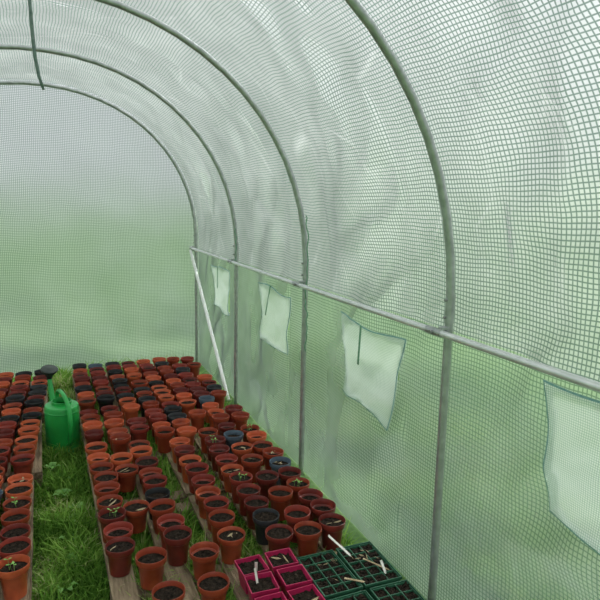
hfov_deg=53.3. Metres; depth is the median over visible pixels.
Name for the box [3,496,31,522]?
plant pot
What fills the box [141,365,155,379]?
plant pot
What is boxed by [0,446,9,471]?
plant pot
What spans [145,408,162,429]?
plant pot
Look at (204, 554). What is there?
plant pot
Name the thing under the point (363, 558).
plant label
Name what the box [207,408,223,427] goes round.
plant pot
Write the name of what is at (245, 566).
square pot
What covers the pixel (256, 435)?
plant pot
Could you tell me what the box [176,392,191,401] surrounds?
plant pot
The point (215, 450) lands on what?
plant pot
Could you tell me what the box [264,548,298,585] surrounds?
square pot
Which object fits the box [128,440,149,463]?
plant pot
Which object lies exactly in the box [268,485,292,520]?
plant pot
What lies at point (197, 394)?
plant pot
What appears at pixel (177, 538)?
plant pot
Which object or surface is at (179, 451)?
plant pot
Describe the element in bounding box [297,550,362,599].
tray
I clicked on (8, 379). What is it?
plant pot
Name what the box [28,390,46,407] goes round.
plant pot
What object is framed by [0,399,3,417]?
plant pot
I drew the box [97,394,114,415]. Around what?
plant pot
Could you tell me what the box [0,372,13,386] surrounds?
plant pot
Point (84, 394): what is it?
plant pot
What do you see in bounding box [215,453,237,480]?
plant pot
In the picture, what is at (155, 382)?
plant pot
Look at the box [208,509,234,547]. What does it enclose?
plant pot
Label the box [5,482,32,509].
plant pot
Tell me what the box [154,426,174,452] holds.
plant pot
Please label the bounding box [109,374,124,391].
plant pot
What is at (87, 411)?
plant pot
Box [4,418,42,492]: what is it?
pallet
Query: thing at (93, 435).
plant pot
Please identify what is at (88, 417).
plant pot
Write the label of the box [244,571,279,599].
square pot
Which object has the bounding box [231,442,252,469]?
plant pot
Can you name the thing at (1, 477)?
plant pot
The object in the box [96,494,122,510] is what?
plant pot
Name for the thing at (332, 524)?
plant pot
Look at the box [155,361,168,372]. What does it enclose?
plant pot
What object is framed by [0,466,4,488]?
plant pot
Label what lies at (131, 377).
plant pot
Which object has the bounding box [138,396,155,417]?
plant pot
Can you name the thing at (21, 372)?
plant pot
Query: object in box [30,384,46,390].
plant pot
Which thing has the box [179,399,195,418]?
plant pot
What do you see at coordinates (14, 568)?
plant pot
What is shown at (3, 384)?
plant pot
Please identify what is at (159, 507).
plant pot
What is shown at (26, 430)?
plant pot
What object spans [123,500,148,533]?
plant pot
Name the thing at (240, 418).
plant pot
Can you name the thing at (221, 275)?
window
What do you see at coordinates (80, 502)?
weed
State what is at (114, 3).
hoop
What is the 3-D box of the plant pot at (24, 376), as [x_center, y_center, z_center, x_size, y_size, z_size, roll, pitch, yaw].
[-1.963,0.601,4.239,0.107,0.120,0.107,1,10,-5]
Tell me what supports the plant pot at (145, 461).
on the pallet at (183, 495)
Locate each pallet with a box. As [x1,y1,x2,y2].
[0,474,34,599]
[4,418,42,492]
[6,381,47,427]
[72,372,198,439]
[81,408,264,522]
[97,485,343,599]
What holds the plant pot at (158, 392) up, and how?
on the pallet at (115, 402)
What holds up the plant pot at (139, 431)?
on the pallet at (183, 495)
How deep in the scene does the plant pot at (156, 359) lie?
4.81 m
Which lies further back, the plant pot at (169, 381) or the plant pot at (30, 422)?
the plant pot at (169, 381)
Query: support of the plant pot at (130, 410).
on the pallet at (183, 495)
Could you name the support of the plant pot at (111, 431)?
on the pallet at (183, 495)
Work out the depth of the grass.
2.64 m
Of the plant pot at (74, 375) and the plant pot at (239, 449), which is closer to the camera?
the plant pot at (239, 449)
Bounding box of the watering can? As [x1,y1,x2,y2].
[41,365,80,456]
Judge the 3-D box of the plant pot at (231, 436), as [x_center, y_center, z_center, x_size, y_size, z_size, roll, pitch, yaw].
[-0.366,0.791,3.287,0.110,0.120,0.110,-2,9,-22]
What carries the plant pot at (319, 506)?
on the pallet at (128, 587)
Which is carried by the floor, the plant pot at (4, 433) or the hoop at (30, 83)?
the hoop at (30, 83)
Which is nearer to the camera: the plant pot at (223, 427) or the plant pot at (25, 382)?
the plant pot at (223, 427)
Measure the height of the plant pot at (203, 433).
0.120 m
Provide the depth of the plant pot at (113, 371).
4.45 m
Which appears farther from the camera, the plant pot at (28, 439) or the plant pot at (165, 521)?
the plant pot at (28, 439)
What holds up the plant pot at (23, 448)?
on the pallet at (37, 464)
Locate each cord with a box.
[304,300,307,351]
[305,216,308,298]
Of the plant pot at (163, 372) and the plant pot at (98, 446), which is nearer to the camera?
the plant pot at (98, 446)
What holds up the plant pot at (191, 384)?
on the pallet at (115, 402)
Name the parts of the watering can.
spout, handle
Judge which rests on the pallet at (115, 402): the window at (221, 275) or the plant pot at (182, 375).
the plant pot at (182, 375)
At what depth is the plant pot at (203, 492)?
2.66 m
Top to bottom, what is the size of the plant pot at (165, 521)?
0.110 m
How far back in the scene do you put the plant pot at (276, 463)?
2.97 m
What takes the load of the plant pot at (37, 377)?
on the pallet at (46, 396)
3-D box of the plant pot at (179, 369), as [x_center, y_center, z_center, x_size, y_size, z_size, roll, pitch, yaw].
[-0.884,0.577,4.516,0.108,0.121,0.108,6,11,24]
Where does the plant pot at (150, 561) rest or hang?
on the pallet at (128, 587)
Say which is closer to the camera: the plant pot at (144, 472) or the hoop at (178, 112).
the plant pot at (144, 472)
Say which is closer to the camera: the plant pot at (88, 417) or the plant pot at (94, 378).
the plant pot at (88, 417)
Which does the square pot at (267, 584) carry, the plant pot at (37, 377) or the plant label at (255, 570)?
the plant label at (255, 570)
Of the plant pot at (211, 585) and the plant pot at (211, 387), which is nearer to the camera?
the plant pot at (211, 585)
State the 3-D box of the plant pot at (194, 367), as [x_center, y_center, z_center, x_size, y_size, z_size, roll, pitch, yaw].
[-0.826,0.555,4.670,0.107,0.119,0.107,7,10,30]
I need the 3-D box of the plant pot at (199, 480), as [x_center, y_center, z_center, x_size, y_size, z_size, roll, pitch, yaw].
[-0.445,0.879,2.757,0.110,0.114,0.110,-2,11,-17]
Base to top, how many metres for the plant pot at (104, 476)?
0.112 m
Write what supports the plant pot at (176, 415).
on the pallet at (183, 495)
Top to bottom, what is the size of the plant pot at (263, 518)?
0.114 m
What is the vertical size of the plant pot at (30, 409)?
0.108 m
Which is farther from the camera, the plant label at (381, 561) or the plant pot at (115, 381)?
the plant pot at (115, 381)
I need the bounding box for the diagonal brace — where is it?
[189,250,229,400]
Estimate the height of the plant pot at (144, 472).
0.104 m
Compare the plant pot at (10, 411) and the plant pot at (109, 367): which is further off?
the plant pot at (109, 367)
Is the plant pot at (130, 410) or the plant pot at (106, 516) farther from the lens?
the plant pot at (130, 410)
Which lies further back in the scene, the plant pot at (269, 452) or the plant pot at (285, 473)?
the plant pot at (269, 452)
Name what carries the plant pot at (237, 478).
on the pallet at (128, 587)
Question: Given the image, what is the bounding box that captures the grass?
[0,351,364,599]
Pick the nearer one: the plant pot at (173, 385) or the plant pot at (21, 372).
the plant pot at (173, 385)
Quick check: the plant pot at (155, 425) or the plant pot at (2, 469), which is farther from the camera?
the plant pot at (155, 425)
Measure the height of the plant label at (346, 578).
0.005 m
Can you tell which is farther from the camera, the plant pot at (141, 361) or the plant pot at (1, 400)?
the plant pot at (141, 361)
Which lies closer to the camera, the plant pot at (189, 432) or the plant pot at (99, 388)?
the plant pot at (189, 432)
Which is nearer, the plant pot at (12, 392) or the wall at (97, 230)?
the plant pot at (12, 392)
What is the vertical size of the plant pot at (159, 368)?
0.112 m
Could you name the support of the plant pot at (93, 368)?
on the pallet at (115, 402)
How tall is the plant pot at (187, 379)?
0.108 m
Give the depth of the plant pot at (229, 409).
3.72 m
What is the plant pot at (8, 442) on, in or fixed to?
on the pallet at (37, 464)
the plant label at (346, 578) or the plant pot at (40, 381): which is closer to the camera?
the plant label at (346, 578)
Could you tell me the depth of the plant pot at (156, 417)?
3.52 m
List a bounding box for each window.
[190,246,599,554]
[211,264,229,315]
[258,282,290,354]
[341,311,406,430]
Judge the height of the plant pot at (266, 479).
0.113 m
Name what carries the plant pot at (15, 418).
on the pallet at (37, 464)
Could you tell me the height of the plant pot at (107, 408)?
0.122 m
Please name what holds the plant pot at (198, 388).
on the pallet at (115, 402)
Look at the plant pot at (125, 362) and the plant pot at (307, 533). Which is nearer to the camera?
the plant pot at (307, 533)
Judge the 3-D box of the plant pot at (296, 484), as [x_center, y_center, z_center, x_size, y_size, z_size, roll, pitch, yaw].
[-0.009,0.883,2.751,0.108,0.127,0.108,6,9,32]
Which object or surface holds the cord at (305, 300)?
attached to the hoop at (114, 3)
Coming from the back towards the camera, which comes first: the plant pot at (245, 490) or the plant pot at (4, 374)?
the plant pot at (4, 374)
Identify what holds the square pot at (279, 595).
on the pallet at (128, 587)
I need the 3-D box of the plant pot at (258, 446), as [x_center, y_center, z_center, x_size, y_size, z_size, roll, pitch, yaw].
[-0.199,0.819,3.182,0.110,0.106,0.110,5,10,22]
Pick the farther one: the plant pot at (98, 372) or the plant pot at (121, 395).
the plant pot at (98, 372)
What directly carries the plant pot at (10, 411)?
on the pallet at (37, 464)
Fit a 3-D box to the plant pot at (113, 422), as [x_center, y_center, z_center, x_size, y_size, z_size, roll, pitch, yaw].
[-1.064,0.753,3.428,0.112,0.120,0.112,0,10,-2]
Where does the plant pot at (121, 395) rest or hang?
on the pallet at (115, 402)
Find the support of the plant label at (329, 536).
in the tray at (373, 575)
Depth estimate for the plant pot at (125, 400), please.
3.79 m
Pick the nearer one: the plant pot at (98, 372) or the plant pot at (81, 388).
the plant pot at (81, 388)
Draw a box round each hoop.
[0,44,238,404]
[0,81,197,361]
[94,0,308,474]
[345,0,455,599]
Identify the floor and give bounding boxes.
[0,292,426,599]
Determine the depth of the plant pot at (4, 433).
3.26 m
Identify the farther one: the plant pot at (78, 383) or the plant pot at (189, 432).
the plant pot at (78, 383)
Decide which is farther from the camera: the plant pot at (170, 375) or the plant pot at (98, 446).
the plant pot at (170, 375)
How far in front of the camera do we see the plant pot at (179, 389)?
4.07 m
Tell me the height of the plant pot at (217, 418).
0.118 m
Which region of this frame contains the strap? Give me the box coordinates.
[28,0,44,89]
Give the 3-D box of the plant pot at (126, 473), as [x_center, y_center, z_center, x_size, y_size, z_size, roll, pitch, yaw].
[-0.829,0.857,2.866,0.109,0.107,0.109,8,11,37]
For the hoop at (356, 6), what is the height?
2.436 m
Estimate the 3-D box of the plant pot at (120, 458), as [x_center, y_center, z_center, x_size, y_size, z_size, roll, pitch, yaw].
[-0.884,0.832,2.966,0.108,0.120,0.108,-3,10,-25]
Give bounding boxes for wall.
[0,80,198,377]
[198,248,599,599]
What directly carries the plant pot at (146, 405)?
on the pallet at (183, 495)
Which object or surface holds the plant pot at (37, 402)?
on the pallet at (37, 464)
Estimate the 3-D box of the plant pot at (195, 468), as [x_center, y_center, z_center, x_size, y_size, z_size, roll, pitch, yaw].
[-0.493,0.857,2.867,0.113,0.120,0.113,1,10,6]
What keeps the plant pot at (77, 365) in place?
on the pallet at (115, 402)
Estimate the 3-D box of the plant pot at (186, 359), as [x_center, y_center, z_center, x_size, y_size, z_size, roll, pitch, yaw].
[-0.920,0.524,4.884,0.110,0.106,0.110,7,12,29]
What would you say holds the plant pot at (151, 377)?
on the pallet at (115, 402)
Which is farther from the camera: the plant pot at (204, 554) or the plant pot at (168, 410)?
the plant pot at (168, 410)
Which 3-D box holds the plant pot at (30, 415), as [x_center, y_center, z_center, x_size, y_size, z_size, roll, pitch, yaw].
[-1.573,0.729,3.511,0.105,0.117,0.105,10,12,42]
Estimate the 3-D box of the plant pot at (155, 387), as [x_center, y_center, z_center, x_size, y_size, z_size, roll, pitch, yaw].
[-0.967,0.649,4.107,0.106,0.109,0.106,8,11,35]
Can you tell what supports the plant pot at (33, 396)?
on the pallet at (46, 396)
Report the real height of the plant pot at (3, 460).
0.110 m
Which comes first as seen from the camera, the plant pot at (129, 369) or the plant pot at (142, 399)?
the plant pot at (142, 399)
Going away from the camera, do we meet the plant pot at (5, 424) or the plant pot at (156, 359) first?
the plant pot at (5, 424)
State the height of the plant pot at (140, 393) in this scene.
0.117 m
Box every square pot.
[234,554,269,594]
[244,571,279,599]
[254,591,286,599]
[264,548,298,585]
[276,564,312,599]
[287,584,325,599]
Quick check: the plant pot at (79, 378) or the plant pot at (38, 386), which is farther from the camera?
the plant pot at (79, 378)
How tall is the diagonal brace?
1.040 m
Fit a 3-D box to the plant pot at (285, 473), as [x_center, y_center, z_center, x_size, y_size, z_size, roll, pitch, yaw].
[-0.051,0.872,2.863,0.111,0.111,0.111,5,10,18]
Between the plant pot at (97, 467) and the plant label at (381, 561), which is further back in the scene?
the plant pot at (97, 467)
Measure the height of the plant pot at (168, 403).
0.105 m
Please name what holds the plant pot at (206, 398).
on the pallet at (183, 495)
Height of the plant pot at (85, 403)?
0.108 m
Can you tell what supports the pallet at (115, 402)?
on the grass
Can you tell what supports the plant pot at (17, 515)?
on the pallet at (28, 596)
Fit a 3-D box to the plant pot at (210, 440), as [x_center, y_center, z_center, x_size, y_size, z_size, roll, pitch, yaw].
[-0.457,0.793,3.216,0.111,0.134,0.111,11,13,41]
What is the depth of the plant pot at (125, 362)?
4.72 m
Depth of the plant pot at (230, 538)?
2.30 m
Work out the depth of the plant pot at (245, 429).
3.42 m
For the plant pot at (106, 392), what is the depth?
4.00 m
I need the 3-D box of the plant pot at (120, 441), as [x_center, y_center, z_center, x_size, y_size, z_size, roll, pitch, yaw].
[-0.965,0.790,3.215,0.109,0.120,0.109,9,11,39]
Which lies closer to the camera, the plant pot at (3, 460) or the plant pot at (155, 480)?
the plant pot at (155, 480)
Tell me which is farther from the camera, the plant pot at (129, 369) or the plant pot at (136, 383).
the plant pot at (129, 369)
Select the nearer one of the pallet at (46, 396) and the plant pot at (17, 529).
the plant pot at (17, 529)
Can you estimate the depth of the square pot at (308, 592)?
2.02 m
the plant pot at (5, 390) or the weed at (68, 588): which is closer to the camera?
the weed at (68, 588)
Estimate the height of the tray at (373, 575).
0.069 m
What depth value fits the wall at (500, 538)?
2.29 m
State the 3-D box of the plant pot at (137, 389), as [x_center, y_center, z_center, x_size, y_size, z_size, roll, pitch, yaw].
[-1.072,0.656,4.058,0.108,0.107,0.108,6,11,27]
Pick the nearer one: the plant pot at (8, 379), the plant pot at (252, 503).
the plant pot at (252, 503)
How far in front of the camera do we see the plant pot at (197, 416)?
3.59 m
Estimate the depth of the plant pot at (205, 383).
4.24 m
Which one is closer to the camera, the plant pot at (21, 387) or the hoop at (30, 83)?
the plant pot at (21, 387)
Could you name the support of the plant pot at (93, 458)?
on the pallet at (183, 495)
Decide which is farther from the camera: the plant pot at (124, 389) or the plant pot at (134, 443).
the plant pot at (124, 389)
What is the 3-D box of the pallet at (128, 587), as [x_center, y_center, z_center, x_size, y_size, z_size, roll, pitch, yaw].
[-0.261,1.073,2.321,0.906,0.120,1.174,-3,10,-23]
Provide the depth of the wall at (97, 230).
5.04 m
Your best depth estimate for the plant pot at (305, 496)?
2.66 m
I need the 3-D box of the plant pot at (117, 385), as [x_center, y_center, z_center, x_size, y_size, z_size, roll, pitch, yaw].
[-1.229,0.643,4.118,0.104,0.105,0.104,5,10,23]
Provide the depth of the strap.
2.47 m
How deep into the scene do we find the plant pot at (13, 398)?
3.80 m
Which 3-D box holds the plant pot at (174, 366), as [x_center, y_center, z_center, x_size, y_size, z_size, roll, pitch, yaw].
[-0.933,0.560,4.627,0.111,0.118,0.111,-2,9,-25]
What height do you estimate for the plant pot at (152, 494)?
0.114 m
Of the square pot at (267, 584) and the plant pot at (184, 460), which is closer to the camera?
the square pot at (267, 584)
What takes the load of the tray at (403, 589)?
on the pallet at (128, 587)
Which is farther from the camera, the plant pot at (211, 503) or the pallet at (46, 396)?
the pallet at (46, 396)
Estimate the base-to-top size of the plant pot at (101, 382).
0.117 m
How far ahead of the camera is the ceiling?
2.13 m
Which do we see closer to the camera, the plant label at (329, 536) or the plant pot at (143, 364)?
the plant label at (329, 536)
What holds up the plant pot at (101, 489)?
on the pallet at (128, 587)
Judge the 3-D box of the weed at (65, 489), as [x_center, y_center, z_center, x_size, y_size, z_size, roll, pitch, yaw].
[-1.175,0.962,2.962,0.090,0.035,0.080,1,9,1]
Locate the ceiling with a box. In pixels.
[0,0,599,381]
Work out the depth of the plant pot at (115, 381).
4.22 m
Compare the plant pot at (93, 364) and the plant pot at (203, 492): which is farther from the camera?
the plant pot at (93, 364)
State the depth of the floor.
2.95 m
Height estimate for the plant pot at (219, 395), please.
0.106 m
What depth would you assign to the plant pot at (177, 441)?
3.20 m
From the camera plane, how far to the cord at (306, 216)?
3.08 m
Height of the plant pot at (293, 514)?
0.122 m
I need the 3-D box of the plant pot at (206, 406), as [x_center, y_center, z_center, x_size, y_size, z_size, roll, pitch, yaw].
[-0.563,0.712,3.769,0.105,0.111,0.105,1,10,2]
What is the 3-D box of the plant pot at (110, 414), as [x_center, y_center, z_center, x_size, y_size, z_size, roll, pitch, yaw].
[-1.106,0.732,3.540,0.109,0.123,0.109,1,9,-7]
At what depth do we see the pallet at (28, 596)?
2.39 m
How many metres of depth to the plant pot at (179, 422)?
3.47 m
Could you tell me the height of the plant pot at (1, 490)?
0.111 m
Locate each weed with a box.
[44,462,60,470]
[52,488,71,495]
[58,581,77,593]
[69,502,84,511]
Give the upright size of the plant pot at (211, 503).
0.123 m
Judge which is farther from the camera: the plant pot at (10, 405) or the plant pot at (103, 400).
the plant pot at (103, 400)
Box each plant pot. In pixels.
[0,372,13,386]
[0,377,11,392]
[0,381,9,396]
[0,388,7,404]
[0,391,4,410]
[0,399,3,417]
[0,415,19,436]
[0,421,16,444]
[0,429,13,452]
[0,438,12,462]
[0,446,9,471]
[0,456,6,482]
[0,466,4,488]
[0,475,2,502]
[0,489,2,501]
[0,508,29,526]
[0,523,30,541]
[0,536,30,558]
[0,554,29,599]
[1,408,20,429]
[3,402,22,421]
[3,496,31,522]
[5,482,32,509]
[6,395,24,415]
[7,473,32,485]
[8,391,25,408]
[10,384,28,403]
[10,453,34,474]
[12,380,28,390]
[13,444,34,467]
[15,371,31,387]
[15,374,30,392]
[15,435,37,455]
[18,426,39,448]
[20,419,39,426]
[22,412,41,433]
[23,407,41,413]
[24,398,43,419]
[27,395,44,412]
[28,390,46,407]
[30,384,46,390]
[31,379,47,384]
[33,375,46,390]
[34,369,47,385]
[72,363,86,369]
[72,372,87,378]
[73,368,87,373]
[74,376,90,382]
[75,382,89,386]
[75,385,91,399]
[77,391,93,398]
[78,397,95,410]
[79,409,97,423]
[81,414,99,430]
[82,420,102,444]
[84,429,103,443]
[85,441,106,455]
[87,452,109,478]
[88,363,102,375]
[89,367,103,383]
[89,462,113,488]
[90,370,105,387]
[92,375,106,388]
[93,379,108,397]
[94,471,117,483]
[94,481,119,511]
[95,386,110,391]
[96,390,113,396]
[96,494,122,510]
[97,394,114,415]
[98,506,125,543]
[101,405,117,428]
[103,521,132,541]
[104,411,122,420]
[104,418,123,442]
[105,362,119,375]
[105,537,134,576]
[106,365,121,380]
[107,427,127,450]
[108,369,122,386]
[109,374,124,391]
[110,433,130,453]
[110,452,132,481]
[112,378,127,395]
[113,384,128,401]
[115,386,130,406]
[115,463,138,492]
[117,393,133,410]
[119,397,135,419]
[121,361,134,372]
[122,364,136,377]
[122,403,139,425]
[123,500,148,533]
[124,367,138,384]
[126,373,141,389]
[127,417,145,439]
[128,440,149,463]
[130,424,148,440]
[130,445,151,473]
[131,380,147,397]
[134,387,149,403]
[135,456,158,483]
[135,546,166,589]
[136,390,152,410]
[137,359,149,372]
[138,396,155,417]
[139,363,152,378]
[139,467,161,494]
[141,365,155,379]
[142,400,158,422]
[143,371,158,386]
[143,474,166,490]
[145,375,160,390]
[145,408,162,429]
[145,487,169,519]
[149,380,163,391]
[149,413,166,436]
[149,498,175,534]
[151,385,166,396]
[151,580,185,599]
[152,357,165,370]
[152,421,170,443]
[154,389,170,407]
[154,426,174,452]
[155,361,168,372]
[157,365,171,380]
[157,513,184,549]
[158,394,173,413]
[160,369,173,384]
[162,401,178,420]
[163,525,191,566]
[164,373,177,388]
[164,405,181,422]
[166,378,180,394]
[167,357,179,368]
[168,412,186,434]
[169,437,189,463]
[170,382,184,400]
[172,363,186,373]
[172,418,189,436]
[173,387,188,401]
[174,445,194,472]
[176,367,189,378]
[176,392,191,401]
[177,426,196,445]
[178,372,192,381]
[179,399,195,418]
[179,454,200,482]
[180,356,193,364]
[182,377,196,386]
[185,381,200,392]
[185,462,208,493]
[187,362,200,377]
[189,409,205,431]
[189,541,218,579]
[190,386,205,398]
[191,474,214,504]
[194,391,209,408]
[195,486,220,518]
[197,374,211,386]
[197,572,229,599]
[198,427,217,453]
[199,395,214,408]
[202,380,216,390]
[202,402,218,422]
[203,495,228,531]
[205,435,224,460]
[207,384,221,394]
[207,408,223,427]
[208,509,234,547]
[209,444,229,471]
[211,390,226,408]
[212,413,228,434]
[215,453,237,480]
[217,526,244,564]
[218,422,235,443]
[221,464,242,492]
[224,430,243,453]
[225,404,242,421]
[229,471,252,503]
[231,411,249,430]
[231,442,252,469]
[236,483,259,515]
[240,424,259,442]
[241,453,262,482]
[244,495,268,529]
[246,430,266,453]
[252,440,272,465]
[252,508,278,544]
[256,470,278,500]
[263,447,283,469]
[265,524,292,551]
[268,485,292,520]
[269,456,290,484]
[278,466,300,485]
[284,505,310,542]
[286,477,309,505]
[294,521,321,556]
[298,488,322,520]
[310,498,335,522]
[319,513,345,550]
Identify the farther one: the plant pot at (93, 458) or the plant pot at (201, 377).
the plant pot at (201, 377)
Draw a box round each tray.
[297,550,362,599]
[329,590,373,599]
[336,541,401,595]
[369,579,424,599]
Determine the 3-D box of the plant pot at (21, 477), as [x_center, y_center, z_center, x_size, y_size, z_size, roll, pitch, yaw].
[-1.280,0.867,2.739,0.108,0.108,0.108,5,9,18]
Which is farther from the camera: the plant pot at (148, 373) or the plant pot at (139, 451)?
the plant pot at (148, 373)
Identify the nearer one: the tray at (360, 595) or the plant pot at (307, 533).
the tray at (360, 595)
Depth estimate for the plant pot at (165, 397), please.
3.87 m
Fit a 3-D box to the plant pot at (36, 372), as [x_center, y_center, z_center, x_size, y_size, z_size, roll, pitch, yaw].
[-1.895,0.577,4.399,0.106,0.117,0.106,6,11,28]
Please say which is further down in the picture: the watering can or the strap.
the watering can
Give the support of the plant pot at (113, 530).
on the pallet at (128, 587)
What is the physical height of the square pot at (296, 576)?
0.092 m
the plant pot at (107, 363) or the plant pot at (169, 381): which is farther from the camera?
the plant pot at (107, 363)
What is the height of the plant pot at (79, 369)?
0.112 m
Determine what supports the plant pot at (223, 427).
on the pallet at (183, 495)
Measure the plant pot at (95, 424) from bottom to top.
0.120 m
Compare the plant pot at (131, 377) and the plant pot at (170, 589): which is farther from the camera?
the plant pot at (131, 377)
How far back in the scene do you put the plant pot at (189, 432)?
3.35 m
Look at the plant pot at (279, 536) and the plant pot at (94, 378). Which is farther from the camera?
the plant pot at (94, 378)
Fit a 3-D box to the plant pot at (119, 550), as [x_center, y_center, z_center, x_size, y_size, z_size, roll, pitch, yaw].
[-0.671,0.963,2.229,0.110,0.109,0.110,1,8,-5]
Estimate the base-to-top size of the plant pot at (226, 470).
0.107 m
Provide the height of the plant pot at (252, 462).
0.118 m
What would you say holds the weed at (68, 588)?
on the grass
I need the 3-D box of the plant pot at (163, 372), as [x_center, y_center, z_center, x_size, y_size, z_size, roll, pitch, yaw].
[-0.995,0.584,4.475,0.105,0.116,0.105,6,10,31]
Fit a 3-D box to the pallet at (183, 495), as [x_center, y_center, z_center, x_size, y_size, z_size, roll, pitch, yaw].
[-0.720,0.891,3.374,0.908,0.120,1.126,-3,10,-23]
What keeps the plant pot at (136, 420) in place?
on the pallet at (183, 495)
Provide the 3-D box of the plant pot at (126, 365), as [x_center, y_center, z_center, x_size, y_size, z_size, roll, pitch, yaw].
[-1.306,0.560,4.590,0.112,0.114,0.112,-1,9,-19]
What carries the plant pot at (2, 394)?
on the pallet at (46, 396)
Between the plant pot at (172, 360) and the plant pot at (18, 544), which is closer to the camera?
the plant pot at (18, 544)
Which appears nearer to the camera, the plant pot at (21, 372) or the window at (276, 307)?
the window at (276, 307)
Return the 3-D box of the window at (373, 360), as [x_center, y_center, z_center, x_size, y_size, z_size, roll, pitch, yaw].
[0.289,0.299,2.601,0.039,0.419,0.530,-3,10,-24]
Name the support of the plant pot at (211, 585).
on the pallet at (128, 587)
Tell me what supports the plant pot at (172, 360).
on the pallet at (115, 402)
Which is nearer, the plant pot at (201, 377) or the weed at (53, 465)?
the weed at (53, 465)
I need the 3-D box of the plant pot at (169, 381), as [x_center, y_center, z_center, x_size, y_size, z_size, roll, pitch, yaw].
[-0.901,0.625,4.255,0.105,0.112,0.105,8,12,30]
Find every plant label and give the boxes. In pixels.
[254,568,258,583]
[328,535,350,555]
[344,577,364,581]
[363,558,388,569]
[380,560,385,573]

